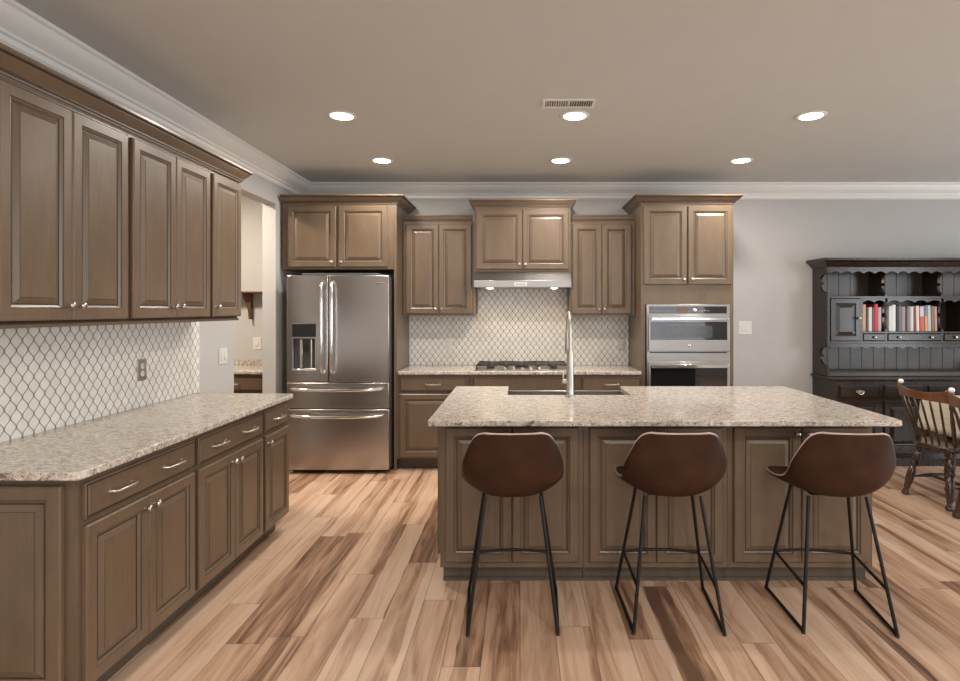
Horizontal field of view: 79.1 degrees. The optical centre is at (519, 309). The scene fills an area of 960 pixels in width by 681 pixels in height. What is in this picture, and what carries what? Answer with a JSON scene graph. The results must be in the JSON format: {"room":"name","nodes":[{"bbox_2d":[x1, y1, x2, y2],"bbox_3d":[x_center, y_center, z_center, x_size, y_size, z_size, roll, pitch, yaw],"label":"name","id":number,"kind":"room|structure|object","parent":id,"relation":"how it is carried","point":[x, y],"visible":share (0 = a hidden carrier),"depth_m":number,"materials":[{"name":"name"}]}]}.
{"room":"kitchen","nodes":[
{"label":"kitchen","id":0,"kind":"room"},
{"bbox_2d":[0,74,301,408],"bbox_3d":[-2.280,0.091,1.685,0.120,2.775,8.570,0,0,0],"label":"wall","id":1,"kind":"structure","parent":0,"point":[214,377],"depth_m":5.27,"materials":[{"name":"paint"}]},
{"bbox_2d":[0,75,127,320],"bbox_3d":[-2.024,-0.407,2.380,0.372,0.897,0.818,0,0,0],"label":"upper cabinet","id":2,"kind":"object","parent":1,"relation":"attached to","point":[64,169],"visible":1,"depth_m":2.36,"materials":[{"name":"wood"}]},
{"bbox_2d":[0,316,238,328],"bbox_3d":[-2.051,0.056,2.940,0.313,0.027,1.936,0,0,0],"label":"rail","id":3,"kind":"object","parent":2,"relation":"attached to","point":[46,323],"visible":0.86,"depth_m":2.63,"materials":[{"name":"wood"}]},
{"bbox_2d":[0,42,253,182],"bbox_3d":[-2.021,-0.898,2.973,0.393,0.082,2.002,0,0,0],"label":"crown molding","id":4,"kind":"structure","parent":2,"relation":"on","point":[14,65],"depth_m":2.59,"materials":[{"name":"wood"}]},
{"bbox_2d":[0,322,198,442],"bbox_3d":[-2.215,0.309,2.975,0.008,0.510,2.050,0,0,0],"label":"backsplash","id":5,"kind":"structure","parent":1,"relation":"attached to","point":[51,378],"depth_m":2.96,"materials":[{"name":"tile"}]},
{"bbox_2d":[137,359,145,380],"bbox_3d":[-2.205,0.349,3.385,0.011,0.125,0.078,0,0,0],"label":"wall outlet","id":6,"kind":"object","parent":1,"relation":"attached to","point":[141,363],"visible":1,"depth_m":3.38,"materials":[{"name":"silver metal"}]},
{"bbox_2d":[127,132,209,317],"bbox_3d":[-2.024,-0.407,3.158,0.372,0.897,0.733,0,0,0],"label":"upper cabinet","id":7,"kind":"object","parent":1,"relation":"attached to","point":[169,193],"visible":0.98,"depth_m":3.09,"materials":[{"name":"wood"}]},
{"bbox_2d":[219,348,226,364],"bbox_3d":[-2.214,0.344,4.330,0.012,0.118,0.118,0,0,0],"label":"light switch","id":8,"kind":"object","parent":1,"relation":"attached to","point":[222,351],"visible":1,"depth_m":4.32,"materials":[{"name":"white plastic"}]},
{"bbox_2d":[209,170,240,316],"bbox_3d":[-2.024,-0.407,3.717,0.372,0.897,0.383,0,0,0],"label":"upper cabinet","id":9,"kind":"object","parent":1,"relation":"attached to","point":[225,193],"visible":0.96,"depth_m":3.68,"materials":[{"name":"wood"}]},
{"bbox_2d":[15,0,959,181],"bbox_3d":[1.125,-1.346,1.685,10.850,0.100,8.870,0,0,0],"label":"ceiling","id":10,"kind":"structure","parent":0,"point":[442,90],"depth_m":3.25,"materials":[{"name":"paint"}]},
{"bbox_2d":[326,111,356,120],"bbox_3d":[-1.188,-1.289,3.865,0.196,0.012,0.196,0,0,0],"label":"recessed light","id":11,"kind":"object","parent":10,"relation":"in","point":[336,115],"visible":1,"depth_m":3.84,"materials":[{"name":"paint"}]},
{"bbox_2d":[370,157,392,163],"bbox_3d":[-1.195,-1.289,5.020,0.196,0.012,0.196,0,0,0],"label":"recessed light","id":12,"kind":"object","parent":10,"relation":"in","point":[380,160],"visible":1,"depth_m":4.99,"materials":[{"name":"paint"}]},
{"bbox_2d":[549,157,571,163],"bbox_3d":[0.352,-1.289,5.020,0.196,0.012,0.196,0,0,0],"label":"recessed light","id":13,"kind":"object","parent":10,"relation":"in","point":[560,160],"visible":1,"depth_m":4.99,"materials":[{"name":"paint"}]},
{"bbox_2d":[542,99,596,107],"bbox_3d":[0.305,-1.292,3.630,0.330,0.008,0.144,0,0,0],"label":"ceiling vent","id":14,"kind":"object","parent":10,"relation":"in","point":[547,103],"visible":1,"depth_m":3.63,"materials":[{"name":"metal"}]},
{"bbox_2d":[560,111,588,120],"bbox_3d":[0.365,-1.289,3.865,0.196,0.012,0.196,0,0,0],"label":"recessed light","id":15,"kind":"object","parent":10,"relation":"in","point":[569,115],"visible":1,"depth_m":3.84,"materials":[{"name":"paint"}]},
{"bbox_2d":[729,157,752,163],"bbox_3d":[1.915,-1.289,5.020,0.196,0.012,0.196,0,0,0],"label":"recessed light","id":16,"kind":"object","parent":10,"relation":"in","point":[742,160],"visible":1,"depth_m":5.00,"materials":[{"name":"paint"}]},
{"bbox_2d":[795,111,827,120],"bbox_3d":[1.940,-1.289,3.865,0.196,0.012,0.196,0,0,0],"label":"recessed light","id":17,"kind":"object","parent":10,"relation":"in","point":[811,115],"visible":1,"depth_m":3.84,"materials":[{"name":"paint"}]},
{"bbox_2d":[107,464,959,680],"bbox_3d":[1.125,1.529,1.685,10.850,0.100,8.870,0,0,0],"label":"floor","id":18,"kind":"structure","parent":0,"point":[347,585],"depth_m":2.76,"materials":[{"name":"wood"}]},
{"bbox_2d":[0,437,194,680],"bbox_3d":[-1.859,1.038,2.413,0.697,0.883,0.752,0,0,0],"label":"base cabinet","id":19,"kind":"object","parent":18,"relation":"on","point":[93,569],"visible":1,"depth_m":2.10,"materials":[{"name":"wood"}]},
{"bbox_2d":[0,393,292,480],"bbox_3d":[-1.875,0.580,2.974,0.689,0.030,1.921,0,0,0],"label":"countertop","id":20,"kind":"structure","parent":19,"relation":"on","point":[85,449],"depth_m":2.61,"materials":[{"name":"beige stone"}]},
{"bbox_2d":[177,411,262,616],"bbox_3d":[-1.859,1.038,3.158,0.697,0.883,0.733,0,0,0],"label":"base cabinet","id":21,"kind":"object","parent":18,"relation":"on","point":[228,458],"visible":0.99,"depth_m":3.07,"materials":[{"name":"wood"}]},
{"bbox_2d":[234,374,261,392],"bbox_3d":[-2.667,1.038,5.653,0.623,0.883,0.628,0,0,0],"label":"base cabinet","id":22,"kind":"object","parent":18,"relation":"on","point":[243,383],"visible":0.16,"depth_m":5.38,"materials":[{"name":"wood"}]},
{"bbox_2d":[234,365,261,373],"bbox_3d":[-2.673,0.580,5.667,0.654,0.030,0.604,0,0,0],"label":"countertop","id":23,"kind":"structure","parent":22,"relation":"on","point":[238,369],"depth_m":5.51,"materials":[{"name":"stone"}]},
{"bbox_2d":[249,401,288,552],"bbox_3d":[-1.859,1.038,3.717,0.697,0.883,0.383,0,0,0],"label":"base cabinet","id":24,"kind":"object","parent":18,"relation":"on","point":[275,435],"visible":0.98,"depth_m":3.68,"materials":[{"name":"wood"}]},
{"bbox_2d":[287,273,393,470],"bbox_3d":[-1.642,0.573,5.544,0.922,1.812,0.792,0,0,0],"label":"refrigerator","id":25,"kind":"object","parent":18,"relation":"on","point":[340,326],"visible":0.96,"depth_m":5.22,"materials":[{"name":"silver metal"}]},
{"bbox_2d":[279,194,415,469],"bbox_3d":[-1.631,0.212,5.627,1.127,2.534,0.680,0,0,0],"label":"tall cabinet","id":26,"kind":"object","parent":18,"relation":"on","point":[317,238],"depth_m":5.34,"materials":[{"name":"wood"}]},
{"bbox_2d":[397,374,469,467],"bbox_3d":[-0.802,1.038,5.633,0.670,0.883,0.668,0,0,0],"label":"base cabinet","id":27,"kind":"object","parent":18,"relation":"on","point":[419,397],"visible":0.64,"depth_m":5.34,"materials":[{"name":"wood"}]},
{"bbox_2d":[438,426,439,553],"bbox_3d":[0.732,1.038,3.731,2.371,0.883,1.062,0,0,0],"label":"panel","id":28,"kind":"object","parent":18,"relation":"on","point":[438,426],"visible":0.02,"depth_m":3.20,"materials":[{"name":"brown wood"}]},
{"bbox_2d":[428,386,901,425],"bbox_3d":[0.744,0.580,3.630,2.436,0.030,1.341,0,0,0],"label":"countertop","id":29,"kind":"structure","parent":28,"relation":"on","point":[465,405],"depth_m":3.33,"materials":[{"name":"beige stone"}]},
{"bbox_2d":[508,390,625,394],"bbox_3d":[0.330,0.728,4.077,0.864,0.262,0.483,0,0,0],"label":"sink","id":30,"kind":"object","parent":29,"relation":"in","point":[511,392],"visible":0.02,"depth_m":4.29,"materials":[{"name":"metal"}]},
{"bbox_2d":[562,311,574,396],"bbox_3d":[0.316,0.285,3.873,0.085,0.558,0.261,0,0,0],"label":"faucet","id":31,"kind":"object","parent":29,"relation":"on","point":[569,382],"visible":1,"depth_m":3.77,"materials":[{"name":"silver metal"}]},
{"bbox_2d":[440,426,582,580],"bbox_3d":[-0.044,1.038,3.358,0.773,0.883,0.554,0,0,0],"label":"base cabinet","id":32,"kind":"object","parent":18,"relation":"on","point":[509,522],"visible":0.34,"depth_m":3.11,"materials":[{"name":"wood"}]},
{"bbox_2d":[462,432,563,636],"bbox_3d":[-0.036,1.015,2.836,0.488,0.928,0.477,0,0,-1],"label":"bar stool","id":33,"kind":"object","parent":18,"relation":"on","point":[494,464],"visible":1,"depth_m":2.65,"materials":[{"name":"brown leather"}]},
{"bbox_2d":[470,375,566,389],"bbox_3d":[0.017,1.038,5.636,0.960,0.883,0.662,0,0,0],"label":"base cabinet","id":34,"kind":"object","parent":18,"relation":"on","point":[515,382],"visible":0.02,"depth_m":5.34,"materials":[{"name":"wood"}]},
{"bbox_2d":[397,365,640,374],"bbox_3d":[-0.011,0.580,5.647,2.254,0.030,0.644,0,0,0],"label":"countertop","id":35,"kind":"structure","parent":34,"relation":"on","point":[411,369],"depth_m":5.33,"materials":[{"name":"beige stone"}]},
{"bbox_2d":[475,361,566,370],"bbox_3d":[0.020,0.538,5.640,0.890,0.052,0.480,0,0,0],"label":"gas cooktop","id":36,"kind":"object","parent":35,"relation":"in","point":[481,365],"visible":0.95,"depth_m":5.54,"materials":[{"name":"metal"}]},
{"bbox_2d":[574,375,640,389],"bbox_3d":[0.809,1.038,5.633,0.616,0.883,0.668,0,0,0],"label":"base cabinet","id":37,"kind":"object","parent":18,"relation":"on","point":[581,382],"visible":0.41,"depth_m":5.34,"materials":[{"name":"wood"}]},
{"bbox_2d":[582,426,726,580],"bbox_3d":[0.732,1.038,3.358,0.775,0.883,0.554,0,0,0],"label":"base cabinet","id":38,"kind":"object","parent":18,"relation":"on","point":[669,523],"visible":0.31,"depth_m":3.11,"materials":[{"name":"wood"}]},
{"bbox_2d":[614,432,726,636],"bbox_3d":[0.731,1.015,2.841,0.488,0.928,0.477,0,0,2],"label":"bar stool","id":39,"kind":"object","parent":18,"relation":"on","point":[660,464],"visible":1,"depth_m":2.66,"materials":[{"name":"brown leather"}]},
{"bbox_2d":[622,194,743,385],"bbox_3d":[1.546,0.212,5.627,0.998,2.534,0.680,0,0,0],"label":"tall cabinet","id":40,"kind":"object","parent":18,"relation":"on","point":[684,252],"depth_m":5.34,"materials":[{"name":"wood"}]},
{"bbox_2d":[645,304,729,385],"bbox_3d":[1.548,0.558,5.561,0.765,1.222,0.597,0,0,0],"label":"wall oven","id":41,"kind":"object","parent":40,"relation":"in","point":[686,344],"visible":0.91,"depth_m":5.30,"materials":[{"name":"metal"}]},
{"bbox_2d":[724,426,871,580],"bbox_3d":[1.512,1.038,3.358,0.783,0.883,0.554,0,0,0],"label":"base cabinet","id":42,"kind":"object","parent":18,"relation":"on","point":[756,498],"visible":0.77,"depth_m":3.11,"materials":[{"name":"wood"}]},
{"bbox_2d":[764,432,899,638],"bbox_3d":[1.517,1.015,2.836,0.488,0.928,0.477,0,0,5],"label":"bar stool","id":43,"kind":"object","parent":18,"relation":"on","point":[848,465],"visible":1,"depth_m":2.66,"materials":[{"name":"brown leather"}]},
{"bbox_2d":[806,258,959,465],"bbox_3d":[3.855,0.486,5.712,1.832,1.985,0.492,0,0,0],"label":"hutch","id":44,"kind":"object","parent":18,"relation":"on","point":[853,366],"visible":0.79,"depth_m":5.67,"materials":[{"name":"black wood"}]},
{"bbox_2d":[863,304,865,330],"bbox_3d":[3.380,0.077,5.787,0.038,0.265,0.172,0,0,0],"label":"book","id":45,"kind":"object","parent":44,"relation":"on","point":[864,305],"visible":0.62,"depth_m":5.70,"materials":[{"name":"beige paper"}]},
{"bbox_2d":[866,308,867,330],"bbox_3d":[3.414,0.096,5.787,0.024,0.228,0.172,0,0,0],"label":"book","id":46,"kind":"object","parent":44,"relation":"on","point":[866,308],"visible":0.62,"depth_m":5.70,"materials":[{"name":"paper"}]},
{"bbox_2d":[866,307,871,330],"bbox_3d":[3.444,0.091,5.787,0.030,0.237,0.172,0,0,0],"label":"book","id":47,"kind":"object","parent":44,"relation":"on","point":[869,308],"visible":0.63,"depth_m":5.70,"materials":[{"name":"white paper"}]},
{"bbox_2d":[866,304,877,330],"bbox_3d":[3.502,0.075,5.787,0.031,0.270,0.172,0,0,0],"label":"book","id":48,"kind":"object","parent":44,"relation":"on","point":[875,306],"visible":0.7,"depth_m":5.70,"materials":[{"name":"red paper"}]},
{"bbox_2d":[872,308,873,330],"bbox_3d":[3.473,0.094,5.787,0.022,0.232,0.172,0,0,0],"label":"book","id":49,"kind":"object","parent":44,"relation":"on","point":[872,308],"visible":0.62,"depth_m":5.70,"materials":[{"name":"paper"}]},
{"bbox_2d":[878,307,880,330],"bbox_3d":[3.537,0.091,5.787,0.030,0.237,0.172,0,0,0],"label":"book","id":50,"kind":"object","parent":44,"relation":"on","point":[879,308],"visible":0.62,"depth_m":5.70,"materials":[{"name":"pink paper"}]},
{"bbox_2d":[884,306,891,330],"bbox_3d":[3.642,0.085,5.787,0.027,0.249,0.172,0,0,0],"label":"book","id":51,"kind":"object","parent":44,"relation":"on","point":[888,309],"visible":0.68,"depth_m":5.71,"materials":[{"name":"white paper"}]},
{"bbox_2d":[885,305,895,330],"bbox_3d":[3.675,0.080,5.787,0.035,0.260,0.172,0,0,0],"label":"book","id":52,"kind":"object","parent":44,"relation":"on","point":[893,306],"visible":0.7,"depth_m":5.70,"materials":[{"name":"white paper"}]},
{"bbox_2d":[830,341,959,343],"bbox_3d":[3.855,0.317,5.805,1.653,0.025,0.270,0,0,0],"label":"shelf","id":53,"kind":"object","parent":44,"relation":"attached to","point":[831,342],"depth_m":5.67,"materials":[{"name":"black wood"}]},
{"bbox_2d":[830,296,959,298],"bbox_3d":[3.855,-0.125,5.805,1.653,0.022,0.270,0,0,0],"label":"shelf","id":54,"kind":"object","parent":44,"relation":"attached to","point":[831,297],"depth_m":5.67,"materials":[{"name":"black wood"}]},
{"bbox_2d":[896,307,897,330],"bbox_3d":[3.711,0.088,5.787,0.020,0.244,0.172,0,0,0],"label":"book","id":55,"kind":"object","parent":44,"relation":"on","point":[896,307],"visible":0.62,"depth_m":5.70,"materials":[{"name":"grey paper"}]},
{"bbox_2d":[835,331,959,332],"bbox_3d":[3.855,0.220,5.805,1.653,0.018,0.270,0,0,0],"label":"shelf","id":56,"kind":"object","parent":44,"relation":"attached to","point":[835,331],"depth_m":5.67,"materials":[{"name":"black wood"}]},
{"bbox_2d":[896,306,900,330],"bbox_3d":[3.737,0.083,5.787,0.026,0.253,0.172,0,0,0],"label":"book","id":57,"kind":"object","parent":44,"relation":"on","point":[899,307],"visible":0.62,"depth_m":5.70,"materials":[{"name":"grey paper"}]},
{"bbox_2d":[901,307,904,330],"bbox_3d":[3.771,0.088,5.787,0.034,0.244,0.172,0,0,0],"label":"book","id":58,"kind":"object","parent":44,"relation":"on","point":[902,308],"visible":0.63,"depth_m":5.70,"materials":[{"name":"pink paper"}]},
{"bbox_2d":[901,306,909,330],"bbox_3d":[3.823,0.085,5.787,0.027,0.249,0.172,0,0,0],"label":"book","id":59,"kind":"object","parent":44,"relation":"on","point":[908,307],"visible":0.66,"depth_m":5.70,"materials":[{"name":"paper"}]},
{"bbox_2d":[905,307,906,330],"bbox_3d":[3.798,0.090,5.787,0.015,0.240,0.172,0,0,0],"label":"book","id":60,"kind":"object","parent":44,"relation":"on","point":[905,307],"visible":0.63,"depth_m":5.70,"materials":[{"name":"grey paper"}]},
{"bbox_2d":[910,307,912,330],"bbox_3d":[3.854,0.088,5.787,0.029,0.244,0.172,0,0,0],"label":"book","id":61,"kind":"object","parent":44,"relation":"on","point":[911,308],"visible":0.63,"depth_m":5.70,"materials":[{"name":"beige paper"}]},
{"bbox_2d":[910,306,918,330],"bbox_3d":[3.910,0.084,5.787,0.028,0.251,0.172,-1,0,0],"label":"book","id":62,"kind":"object","parent":44,"relation":"on","point":[916,307],"visible":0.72,"depth_m":5.70,"materials":[{"name":"beige paper"}]},
{"bbox_2d":[913,308,915,330],"bbox_3d":[3.882,0.094,5.787,0.020,0.232,0.172,0,0,0],"label":"book","id":63,"kind":"object","parent":44,"relation":"on","point":[914,309],"visible":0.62,"depth_m":5.70,"materials":[{"name":"pink paper"}]},
{"bbox_2d":[919,306,923,330],"bbox_3d":[3.952,0.087,5.787,0.044,0.244,0.172,-1,0,0],"label":"book","id":64,"kind":"object","parent":44,"relation":"on","point":[921,308],"visible":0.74,"depth_m":5.70,"materials":[{"name":"red paper"}]},
{"bbox_2d":[916,305,930,330],"bbox_3d":[4.025,0.082,5.787,0.027,0.256,0.172,-1,0,0],"label":"book","id":65,"kind":"object","parent":44,"relation":"on","point":[928,306],"visible":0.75,"depth_m":5.70,"materials":[{"name":"blue paper"}]},
{"bbox_2d":[924,306,927,330],"bbox_3d":[3.993,0.083,5.787,0.028,0.253,0.172,-1,0,0],"label":"book","id":66,"kind":"object","parent":44,"relation":"on","point":[925,307],"visible":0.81,"depth_m":5.70,"materials":[{"name":"orange paper"}]},
{"bbox_2d":[930,306,933,330],"bbox_3d":[4.057,0.085,5.787,0.027,0.249,0.172,-1,0,0],"label":"book","id":67,"kind":"object","parent":44,"relation":"on","point":[931,307],"visible":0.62,"depth_m":5.70,"materials":[{"name":"paper"}]},
{"bbox_2d":[934,307,936,330],"bbox_3d":[4.088,0.088,5.787,0.024,0.244,0.172,-1,0,0],"label":"book","id":68,"kind":"object","parent":44,"relation":"on","point":[935,308],"visible":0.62,"depth_m":5.70,"materials":[{"name":"pink paper"}]},
{"bbox_2d":[897,379,959,511],"bbox_3d":[3.303,1.016,4.494,0.503,0.934,0.490,0,0,-10],"label":"dining chair","id":69,"kind":"object","parent":18,"relation":"on","point":[950,446],"visible":0.98,"depth_m":4.46,"materials":[{"name":"brown wood"}]},
{"bbox_2d":[947,387,959,518],"bbox_3d":[3.313,1.016,3.960,0.503,0.934,0.490,0,0,-9],"label":"dining chair","id":70,"kind":"object","parent":18,"relation":"on","point":[954,402],"visible":1,"depth_m":4.11,"materials":[{"name":"brown wood"}]},
{"bbox_3d":[3.930,1.109,4.060,1.000,0.740,1.820,0,0,0],"label":"dining table","id":71,"kind":"object","parent":18,"relation":"on","visible":0},
{"bbox_2d":[917,395,959,438],"bbox_3d":[3.930,0.869,4.060,1.085,0.271,1.905,0,0,0],"label":"tablecloth","id":72,"kind":"object","parent":71,"relation":"on","point":[935,405],"visible":0.4,"depth_m":4.73,"materials":[{"name":"beige fabric"}]},
{"bbox_2d":[234,195,959,393],"bbox_3d":[1.125,0.091,6.045,10.850,2.775,0.150,0,0,0],"label":"wall","id":73,"kind":"structure","parent":0,"point":[774,240],"depth_m":5.97,"materials":[{"name":"paint"}]},
{"bbox_2d":[234,359,261,364],"bbox_3d":[-2.673,0.536,5.958,0.654,0.054,0.021,0,0,0],"label":"backsplash","id":74,"kind":"structure","parent":73,"relation":"attached to","point":[236,361],"depth_m":5.95,"materials":[{"name":"beige stone"}]},
{"bbox_2d":[241,291,261,318],"bbox_3d":[-2.805,-0.046,5.894,0.890,0.281,0.149,0,0,0],"label":"wall shelf","id":75,"kind":"object","parent":73,"relation":"attached to","point":[247,295],"visible":0.62,"depth_m":5.91,"materials":[{"name":"brown wood"}]},
{"bbox_2d":[253,337,260,349],"bbox_3d":[-2.705,0.344,5.964,0.085,0.125,0.012,0,0,0],"label":"light switch","id":76,"kind":"object","parent":73,"relation":"attached to","point":[256,340],"visible":1,"depth_m":5.96,"materials":[{"name":"white plastic"}]},
{"bbox_2d":[403,215,476,315],"bbox_3d":[-0.788,-0.434,5.774,0.694,0.978,0.386,0,0,0],"label":"upper cabinet","id":77,"kind":"object","parent":73,"relation":"attached to","point":[438,257],"depth_m":5.61,"materials":[{"name":"wood"}]},
{"bbox_2d":[445,338,451,348],"bbox_3d":[-0.735,0.344,5.955,0.075,0.120,0.011,0,0,0],"label":"wall outlet","id":78,"kind":"object","parent":73,"relation":"attached to","point":[448,341],"visible":1,"depth_m":5.95,"materials":[{"name":"white plastic"}]},
{"bbox_2d":[0,0,959,198],"bbox_3d":[2.085,-1.216,1.835,8.610,0.157,8.270,0,0,0],"label":"trim","id":79,"kind":"structure","parent":73,"relation":"attached to","point":[22,30],"depth_m":5.56,"materials":[{"name":"paint"}]},
{"bbox_2d":[409,288,628,364],"bbox_3d":[-0.011,0.102,5.965,2.254,0.926,0.008,0,0,0],"label":"backsplash","id":80,"kind":"structure","parent":73,"relation":"attached to","point":[509,324],"depth_m":5.96,"materials":[{"name":"tile"}]},
{"bbox_2d":[474,272,570,288],"bbox_3d":[0.024,-0.283,5.703,0.916,0.160,0.512,0,0,0],"label":"range hood","id":81,"kind":"object","parent":73,"relation":"attached to","point":[483,280],"visible":1,"depth_m":5.47,"materials":[{"name":"metal"}]},
{"bbox_2d":[468,199,576,271],"bbox_3d":[0.024,-0.708,5.729,1.026,0.684,0.476,0,0,0],"label":"upper cabinet","id":82,"kind":"object","parent":73,"relation":"attached to","point":[505,239],"depth_m":5.52,"materials":[{"name":"wood"}]},
{"bbox_2d":[568,215,634,315],"bbox_3d":[0.801,-0.434,5.774,0.624,0.978,0.386,0,0,0],"label":"upper cabinet","id":83,"kind":"object","parent":73,"relation":"attached to","point":[602,272],"depth_m":5.61,"materials":[{"name":"wood"}]},
{"bbox_2d":[618,338,624,350],"bbox_3d":[1.045,0.354,5.955,0.075,0.125,0.011,0,0,0],"label":"wall outlet","id":84,"kind":"object","parent":73,"relation":"attached to","point":[621,341],"visible":1,"depth_m":5.95,"materials":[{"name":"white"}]},
{"bbox_2d":[738,321,751,333],"bbox_3d":[2.315,0.184,5.964,0.135,0.135,0.012,0,0,0],"label":"light switch","id":85,"kind":"object","parent":73,"relation":"attached to","point":[744,327],"visible":1,"depth_m":5.96,"materials":[{"name":"white plastic"}]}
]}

